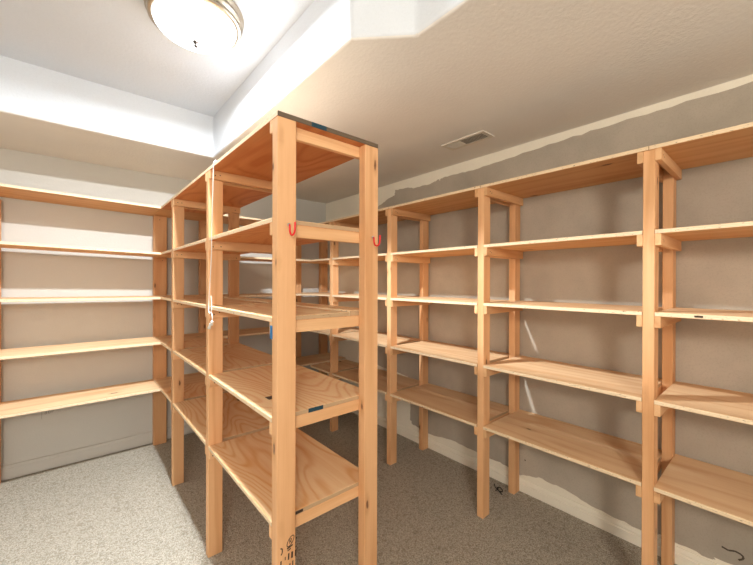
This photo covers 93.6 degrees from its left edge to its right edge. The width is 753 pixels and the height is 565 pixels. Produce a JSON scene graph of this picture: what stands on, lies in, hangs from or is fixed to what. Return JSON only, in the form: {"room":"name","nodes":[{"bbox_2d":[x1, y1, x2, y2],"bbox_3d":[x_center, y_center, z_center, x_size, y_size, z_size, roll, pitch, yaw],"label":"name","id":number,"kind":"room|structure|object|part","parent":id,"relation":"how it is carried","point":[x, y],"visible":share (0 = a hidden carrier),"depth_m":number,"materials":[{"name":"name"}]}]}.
{"room":"storage room","nodes":[
{"label":"storage room","id":0,"kind":"room"},
{"bbox_2d":[0,148,325,480],"bbox_3d":[-1.868,0.042,2.770,3.592,2.453,0.101,0,0,-41],"label":"wall","id":1,"kind":"structure","parent":0,"point":[24,272],"depth_m":2.54,"materials":[{"name":"white paint"}]},
{"bbox_2d":[1,423,193,479],"bbox_3d":[-1.835,1.215,2.731,3.392,0.083,0.013,0,0,-41],"label":"baseboard","id":2,"kind":"structure","parent":1,"relation":"attached to","point":[41,463],"depth_m":2.49,"materials":[{"name":"white paint"}]},
{"bbox_2d":[0,412,676,564],"bbox_3d":[-0.314,1.302,0.969,3.592,0.050,4.868,0,0,-41],"label":"floor","id":3,"kind":"structure","parent":0,"point":[123,507],"depth_m":1.89,"materials":[{"name":"carpet"}]},
{"bbox_2d":[0,183,344,483],"bbox_3d":[-1.707,0.344,2.580,3.368,1.850,0.374,0,0,-41],"label":"shelving unit","id":4,"kind":"object","parent":3,"relation":"on","point":[160,380],"visible":0.61,"depth_m":2.52,"materials":[{"name":"brown wood"}]},
{"bbox_3d":[-2.401,0.373,2.196,0.094,1.790,0.048,0,0,-41],"label":"post","id":5,"kind":"part","parent":4,"relation":"part of","materials":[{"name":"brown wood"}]},
{"bbox_3d":[-2.298,0.757,2.040,1.768,0.016,0.326,0,0,-41],"label":"shelf","id":6,"kind":"part","parent":4,"relation":"part of","materials":[{"name":"brown wood"}]},
{"bbox_3d":[-2.297,0.426,2.039,1.768,0.020,0.326,0,0,-41],"label":"shelf","id":7,"kind":"part","parent":4,"relation":"part of","materials":[{"name":"brown wood"}]},
{"bbox_3d":[-2.296,0.101,2.039,1.768,0.034,0.326,0,0,-41],"label":"shelf","id":8,"kind":"part","parent":4,"relation":"part of","materials":[{"name":"brown wood"}]},
{"bbox_3d":[-2.295,-0.226,2.038,1.768,0.058,0.326,0,0,-41],"label":"shelf","id":9,"kind":"part","parent":4,"relation":"part of","materials":[{"name":"brown wood"}]},
{"bbox_3d":[-2.310,-0.551,2.055,1.768,0.060,0.374,0,0,-41],"label":"shelf","id":10,"kind":"part","parent":4,"relation":"part of","materials":[{"name":"brown wood"}]},
{"bbox_3d":[-1.711,0.374,2.791,0.089,1.790,0.048,0,0,-41],"label":"post","id":11,"kind":"part","parent":4,"relation":"part of","materials":[{"name":"brown wood"}]},
{"bbox_3d":[-1.466,0.374,3.002,0.074,1.790,0.048,0,0,-41],"label":"post","id":12,"kind":"part","parent":4,"relation":"part of","materials":[{"name":"brown wood"}]},
{"bbox_3d":[-1.035,-0.528,3.156,1.598,0.016,0.374,0,0,-41],"label":"shelf","id":13,"kind":"part","parent":4,"relation":"part of","materials":[{"name":"brown wood"}]},
{"bbox_3d":[-1.022,0.429,3.140,1.598,0.016,0.326,0,0,-41],"label":"shelf","id":14,"kind":"part","parent":4,"relation":"part of","materials":[{"name":"brown wood"}]},
{"bbox_3d":[-1.020,-0.204,3.139,1.598,0.016,0.326,0,0,-41],"label":"shelf","id":15,"kind":"part","parent":4,"relation":"part of","materials":[{"name":"brown wood"}]},
{"bbox_3d":[-1.021,0.111,3.139,1.598,0.016,0.326,0,0,-41],"label":"shelf","id":16,"kind":"part","parent":4,"relation":"part of","materials":[{"name":"brown wood"}]},
{"bbox_3d":[-1.022,0.758,3.141,1.598,0.016,0.326,0,0,-41],"label":"shelf","id":17,"kind":"part","parent":4,"relation":"part of","materials":[{"name":"brown wood"}]},
{"bbox_3d":[-0.804,0.375,3.574,0.074,1.790,0.048,0,0,-41],"label":"post","id":18,"kind":"part","parent":4,"relation":"part of","materials":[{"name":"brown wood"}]},
{"bbox_3d":[-0.570,0.375,3.776,0.083,1.790,0.048,0,0,-41],"label":"post","id":19,"kind":"part","parent":4,"relation":"part of","materials":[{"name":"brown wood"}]},
{"bbox_2d":[161,110,377,564],"bbox_3d":[-0.757,0.371,1.923,0.411,1.806,1.859,0,0,-41],"label":"shelving unit","id":20,"kind":"object","parent":3,"relation":"on","point":[249,409],"visible":1,"depth_m":1.37,"materials":[{"name":"brown wood"}]},
{"bbox_3d":[-1.250,-0.203,2.496,0.410,0.016,0.344,0,0,-41],"label":"shelf","id":21,"kind":"part","parent":20,"relation":"part of","materials":[{"name":"brown wood"}]},
{"bbox_3d":[-1.258,0.377,2.239,0.064,1.790,0.038,0,0,-41],"label":"post","id":22,"kind":"part","parent":20,"relation":"part of","materials":[{"name":"brown wood"}]},
{"bbox_3d":[-1.292,0.112,2.461,0.303,0.016,0.344,0,0,-41],"label":"shelf","id":23,"kind":"part","parent":20,"relation":"part of","materials":[{"name":"brown wood"}]},
{"bbox_3d":[-1.243,-0.527,2.487,0.410,0.016,0.362,0,0,-41],"label":"shelf","id":24,"kind":"part","parent":20,"relation":"part of","materials":[{"name":"brown wood"}]},
{"bbox_3d":[-1.253,0.759,2.498,0.410,0.016,0.344,0,0,-41],"label":"shelf","id":25,"kind":"part","parent":20,"relation":"part of","materials":[{"name":"brown wood"}]},
{"bbox_3d":[-1.252,0.430,2.497,0.410,0.016,0.344,0,0,-41],"label":"shelf","id":26,"kind":"part","parent":20,"relation":"part of","materials":[{"name":"brown wood"}]},
{"bbox_3d":[-0.878,-0.201,2.064,0.410,0.016,0.720,0,0,-41],"label":"shelf","id":27,"kind":"part","parent":20,"relation":"part of","materials":[{"name":"brown wood"}]},
{"bbox_2d":[207,161,214,328],"bbox_3d":[-0.703,-0.165,1.594,0.104,0.745,0.070,0,0,-41],"label":"pull cord","id":28,"kind":"object","parent":20,"relation":"hanging from","point":[212,321],"visible":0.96,"depth_m":1.56,"materials":[{"name":"white fabric"}]},
{"bbox_3d":[-0.763,0.379,1.666,0.064,1.790,0.038,0,0,-41],"label":"post","id":29,"kind":"part","parent":20,"relation":"part of","materials":[{"name":"brown wood"}]},
{"bbox_3d":[-0.919,0.114,2.030,0.303,0.016,0.720,0,0,-41],"label":"shelf","id":30,"kind":"part","parent":20,"relation":"part of","materials":[{"name":"brown wood"}]},
{"bbox_3d":[-0.881,0.761,2.066,0.410,0.016,0.720,0,0,-41],"label":"shelf","id":31,"kind":"part","parent":20,"relation":"part of","materials":[{"name":"brown wood"}]},
{"bbox_3d":[-0.877,-0.525,2.063,0.410,0.016,0.757,0,0,-41],"label":"shelf","id":32,"kind":"part","parent":20,"relation":"part of","materials":[{"name":"brown wood"}]},
{"bbox_3d":[-0.880,0.432,2.066,0.410,0.016,0.720,0,0,-41],"label":"shelf","id":33,"kind":"part","parent":20,"relation":"part of","materials":[{"name":"brown wood"}]},
{"bbox_3d":[-0.996,0.377,2.465,0.064,1.790,0.038,0,0,-41],"label":"post","id":34,"kind":"part","parent":20,"relation":"part of","materials":[{"name":"brown wood"}]},
{"bbox_3d":[-0.763,0.111,2.164,0.105,0.022,0.720,0,0,-41],"label":"shelf","id":35,"kind":"part","parent":20,"relation":"part of","materials":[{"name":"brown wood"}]},
{"bbox_3d":[-0.437,0.117,1.471,0.303,0.016,0.680,0,0,-41],"label":"shelf","id":36,"kind":"part","parent":20,"relation":"part of","materials":[{"name":"brown wood"}]},
{"bbox_3d":[-0.398,0.763,1.508,0.410,0.016,0.680,0,0,-41],"label":"shelf","id":37,"kind":"part","parent":20,"relation":"part of","materials":[{"name":"brown wood"}]},
{"bbox_3d":[-0.398,0.434,1.507,0.410,0.016,0.680,0,0,-41],"label":"shelf","id":38,"kind":"part","parent":20,"relation":"part of","materials":[{"name":"brown wood"}]},
{"bbox_3d":[-0.396,-0.199,1.506,0.410,0.016,0.680,0,0,-41],"label":"shelf","id":39,"kind":"part","parent":20,"relation":"part of","materials":[{"name":"brown wood"}]},
{"bbox_3d":[-0.294,0.382,1.122,0.064,1.790,0.038,0,0,-41],"label":"post","id":40,"kind":"part","parent":20,"relation":"part of","materials":[{"name":"brown wood"}]},
{"bbox_2d":[287,222,295,235],"bbox_3d":[-0.263,-0.164,1.092,0.010,0.042,0.052,0,0,-41],"label":"hook","id":41,"kind":"object","parent":20,"relation":"attached to","point":[288,224],"visible":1,"depth_m":1.09,"materials":[{"name":"red metal"}]},
{"bbox_3d":[-0.388,-0.522,1.497,0.410,0.016,0.736,0,0,-41],"label":"shelf","id":42,"kind":"part","parent":20,"relation":"part of","materials":[{"name":"brown wood"}]},
{"bbox_3d":[-0.281,0.114,1.606,0.105,0.022,0.680,0,0,-41],"label":"shelf","id":43,"kind":"part","parent":20,"relation":"part of","materials":[{"name":"brown wood"}]},
{"bbox_3d":[-0.032,0.382,1.348,0.064,1.790,0.038,0,0,-41],"label":"post","id":44,"kind":"part","parent":20,"relation":"part of","materials":[{"name":"brown wood"}]},
{"bbox_2d":[371,235,380,246],"bbox_3d":[-0.003,-0.154,1.317,0.010,0.042,0.052,0,0,-41],"label":"hook","id":45,"kind":"object","parent":20,"relation":"attached to","point":[373,237],"visible":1,"depth_m":1.31,"materials":[{"name":"red metal"}]},
{"bbox_2d":[494,484,502,494],"bbox_3d":[0.749,1.270,2.173,0.043,0.015,0.093,0,0,-29],"label":"scrap","id":46,"kind":"object","parent":3,"relation":"on","point":[497,488],"visible":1,"depth_m":2.17,"materials":[{"name":"black"}]},
{"bbox_2d":[310,122,752,564],"bbox_3d":[0.621,0.375,2.155,0.403,1.804,3.308,0,0,-41],"label":"shelving unit","id":47,"kind":"object","parent":3,"relation":"on","point":[725,492],"visible":0.87,"depth_m":1.65,"materials":[{"name":"brown wood"}]},
{"bbox_3d":[-0.354,-0.201,3.286,0.402,0.016,0.320,0,0,-41],"label":"shelf","id":48,"kind":"part","parent":47,"relation":"part of","materials":[{"name":"brown wood"}]},
{"bbox_3d":[-0.356,0.778,3.288,0.402,0.016,0.320,0,0,-41],"label":"shelf","id":49,"kind":"part","parent":47,"relation":"part of","materials":[{"name":"brown wood"}]},
{"bbox_3d":[-0.364,0.378,3.043,0.064,1.788,0.038,0,0,-41],"label":"post","id":50,"kind":"part","parent":47,"relation":"part of","materials":[{"name":"brown wood"}]},
{"bbox_3d":[-0.355,0.448,3.287,0.402,0.016,0.320,0,0,-41],"label":"shelf","id":51,"kind":"part","parent":47,"relation":"part of","materials":[{"name":"brown wood"}]},
{"bbox_3d":[-0.355,0.113,3.286,0.402,0.016,0.320,0,0,-41],"label":"shelf","id":52,"kind":"part","parent":47,"relation":"part of","materials":[{"name":"brown wood"}]},
{"bbox_3d":[0.000,-0.200,2.876,0.402,0.016,0.687,0,0,-41],"label":"shelf","id":53,"kind":"part","parent":47,"relation":"part of","materials":[{"name":"brown wood"}]},
{"bbox_3d":[0.001,-0.522,2.875,0.402,0.016,0.724,0,0,-41],"label":"shelf","id":54,"kind":"part","parent":47,"relation":"part of","materials":[{"name":"brown wood"}]},
{"bbox_3d":[-0.003,0.780,2.878,0.402,0.016,0.687,0,0,-41],"label":"shelf","id":55,"kind":"part","parent":47,"relation":"part of","materials":[{"name":"brown wood"}]},
{"bbox_3d":[-0.002,0.450,2.877,0.402,0.016,0.687,0,0,-41],"label":"shelf","id":56,"kind":"part","parent":47,"relation":"part of","materials":[{"name":"brown wood"}]},
{"bbox_3d":[-0.001,0.115,2.876,0.402,0.016,0.687,0,0,-41],"label":"shelf","id":57,"kind":"part","parent":47,"relation":"part of","materials":[{"name":"brown wood"}]},
{"bbox_3d":[0.110,0.381,2.494,0.064,1.788,0.038,0,0,-41],"label":"post","id":58,"kind":"part","parent":47,"relation":"part of","materials":[{"name":"brown wood"}]},
{"bbox_3d":[0.363,0.381,2.713,0.064,1.788,0.038,0,0,-41],"label":"post","id":59,"kind":"part","parent":47,"relation":"part of","materials":[{"name":"brown wood"}]},
{"bbox_3d":[0.476,-0.197,2.324,0.402,0.016,0.694,0,0,-41],"label":"shelf","id":60,"kind":"part","parent":47,"relation":"part of","materials":[{"name":"brown wood"}]},
{"bbox_3d":[0.477,-0.520,2.324,0.402,0.016,0.731,0,0,-41],"label":"shelf","id":61,"kind":"part","parent":47,"relation":"part of","materials":[{"name":"brown wood"}]},
{"bbox_3d":[0.473,0.782,2.326,0.402,0.016,0.694,0,0,-41],"label":"shelf","id":62,"kind":"part","parent":47,"relation":"part of","materials":[{"name":"brown wood"}]},
{"bbox_3d":[0.474,0.452,2.326,0.402,0.016,0.694,0,0,-41],"label":"shelf","id":63,"kind":"part","parent":47,"relation":"part of","materials":[{"name":"brown wood"}]},
{"bbox_3d":[0.475,0.117,2.325,0.402,0.016,0.694,0,0,-41],"label":"shelf","id":64,"kind":"part","parent":47,"relation":"part of","materials":[{"name":"brown wood"}]},
{"bbox_3d":[0.588,0.383,1.940,0.064,1.788,0.038,0,0,-41],"label":"post","id":65,"kind":"part","parent":47,"relation":"part of","materials":[{"name":"brown wood"}]},
{"bbox_3d":[0.842,0.383,2.159,0.064,1.788,0.038,0,0,-41],"label":"post","id":66,"kind":"part","parent":47,"relation":"part of","materials":[{"name":"brown wood"}]},
{"bbox_3d":[0.956,-0.194,1.768,0.402,0.016,0.699,0,0,-41],"label":"shelf","id":67,"kind":"part","parent":47,"relation":"part of","materials":[{"name":"brown wood"}]},
{"bbox_3d":[0.953,0.785,1.770,0.402,0.016,0.699,0,0,-41],"label":"shelf","id":68,"kind":"part","parent":47,"relation":"part of","materials":[{"name":"brown wood"}]},
{"bbox_3d":[0.954,0.455,1.770,0.402,0.016,0.699,0,0,-41],"label":"shelf","id":69,"kind":"part","parent":47,"relation":"part of","materials":[{"name":"brown wood"}]},
{"bbox_3d":[0.955,0.120,1.769,0.402,0.016,0.699,0,0,-41],"label":"shelf","id":70,"kind":"part","parent":47,"relation":"part of","materials":[{"name":"brown wood"}]},
{"bbox_3d":[0.957,-0.517,1.768,0.402,0.016,0.736,0,0,-41],"label":"shelf","id":71,"kind":"part","parent":47,"relation":"part of","materials":[{"name":"brown wood"}]},
{"bbox_3d":[1.070,0.386,1.382,0.064,1.788,0.038,0,0,-41],"label":"post","id":72,"kind":"part","parent":47,"relation":"part of","materials":[{"name":"brown wood"}]},
{"bbox_3d":[1.323,0.386,1.601,0.064,1.788,0.038,0,0,-41],"label":"post","id":73,"kind":"part","parent":47,"relation":"part of","materials":[{"name":"brown wood"}]},
{"bbox_3d":[1.444,-0.515,1.203,0.402,0.016,0.755,0,0,-41],"label":"shelf","id":74,"kind":"part","parent":47,"relation":"part of","materials":[{"name":"brown wood"}]},
{"bbox_3d":[1.435,0.788,1.212,0.402,0.016,0.699,0,0,-41],"label":"shelf","id":75,"kind":"part","parent":47,"relation":"part of","materials":[{"name":"brown wood"}]},
{"bbox_3d":[1.436,0.457,1.212,0.402,0.016,0.699,0,0,-41],"label":"shelf","id":76,"kind":"part","parent":47,"relation":"part of","materials":[{"name":"brown wood"}]},
{"bbox_3d":[1.437,0.122,1.211,0.402,0.016,0.699,0,0,-41],"label":"shelf","id":77,"kind":"part","parent":47,"relation":"part of","materials":[{"name":"brown wood"}]},
{"bbox_3d":[1.438,-0.192,1.210,0.402,0.016,0.699,0,0,-41],"label":"shelf","id":78,"kind":"part","parent":47,"relation":"part of","materials":[{"name":"brown wood"}]},
{"bbox_2d":[0,0,752,203],"bbox_3d":[-0.308,-1.027,0.964,3.592,0.358,4.868,0,0,-41],"label":"ceiling","id":79,"kind":"structure","parent":0,"point":[98,82],"depth_m":1.61,"materials":[{"name":"paint"}]},
{"bbox_2d":[144,0,243,51],"bbox_3d":[-0.749,-1.052,1.469,0.374,0.153,0.374,0,0,-41],"label":"ceiling light","id":80,"kind":"object","parent":79,"relation":"attached to","point":[204,25],"visible":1,"depth_m":1.50,"materials":[{"name":"white glass"}]},
{"bbox_2d":[441,130,493,150],"bbox_3d":[0.540,-0.845,2.114,0.116,0.006,0.294,0,0,-41],"label":"ceiling vent","id":81,"kind":"object","parent":79,"relation":"in","point":[482,135],"visible":1,"depth_m":2.10,"materials":[{"name":"beige metal"}]},
{"bbox_2d":[326,74,752,564],"bbox_3d":[1.043,0.052,2.068,0.101,2.453,4.768,0,0,-41],"label":"wall","id":82,"kind":"structure","parent":0,"point":[713,273],"depth_m":1.86,"materials":[{"name":"brown paint"}]},
{"bbox_2d":[352,410,718,564],"bbox_3d":[1.002,1.238,2.030,0.014,0.076,4.755,0,0,-41],"label":"baseboard","id":83,"kind":"structure","parent":82,"relation":"attached to","point":[631,534],"depth_m":1.98,"materials":[{"name":"paint"}]}
]}

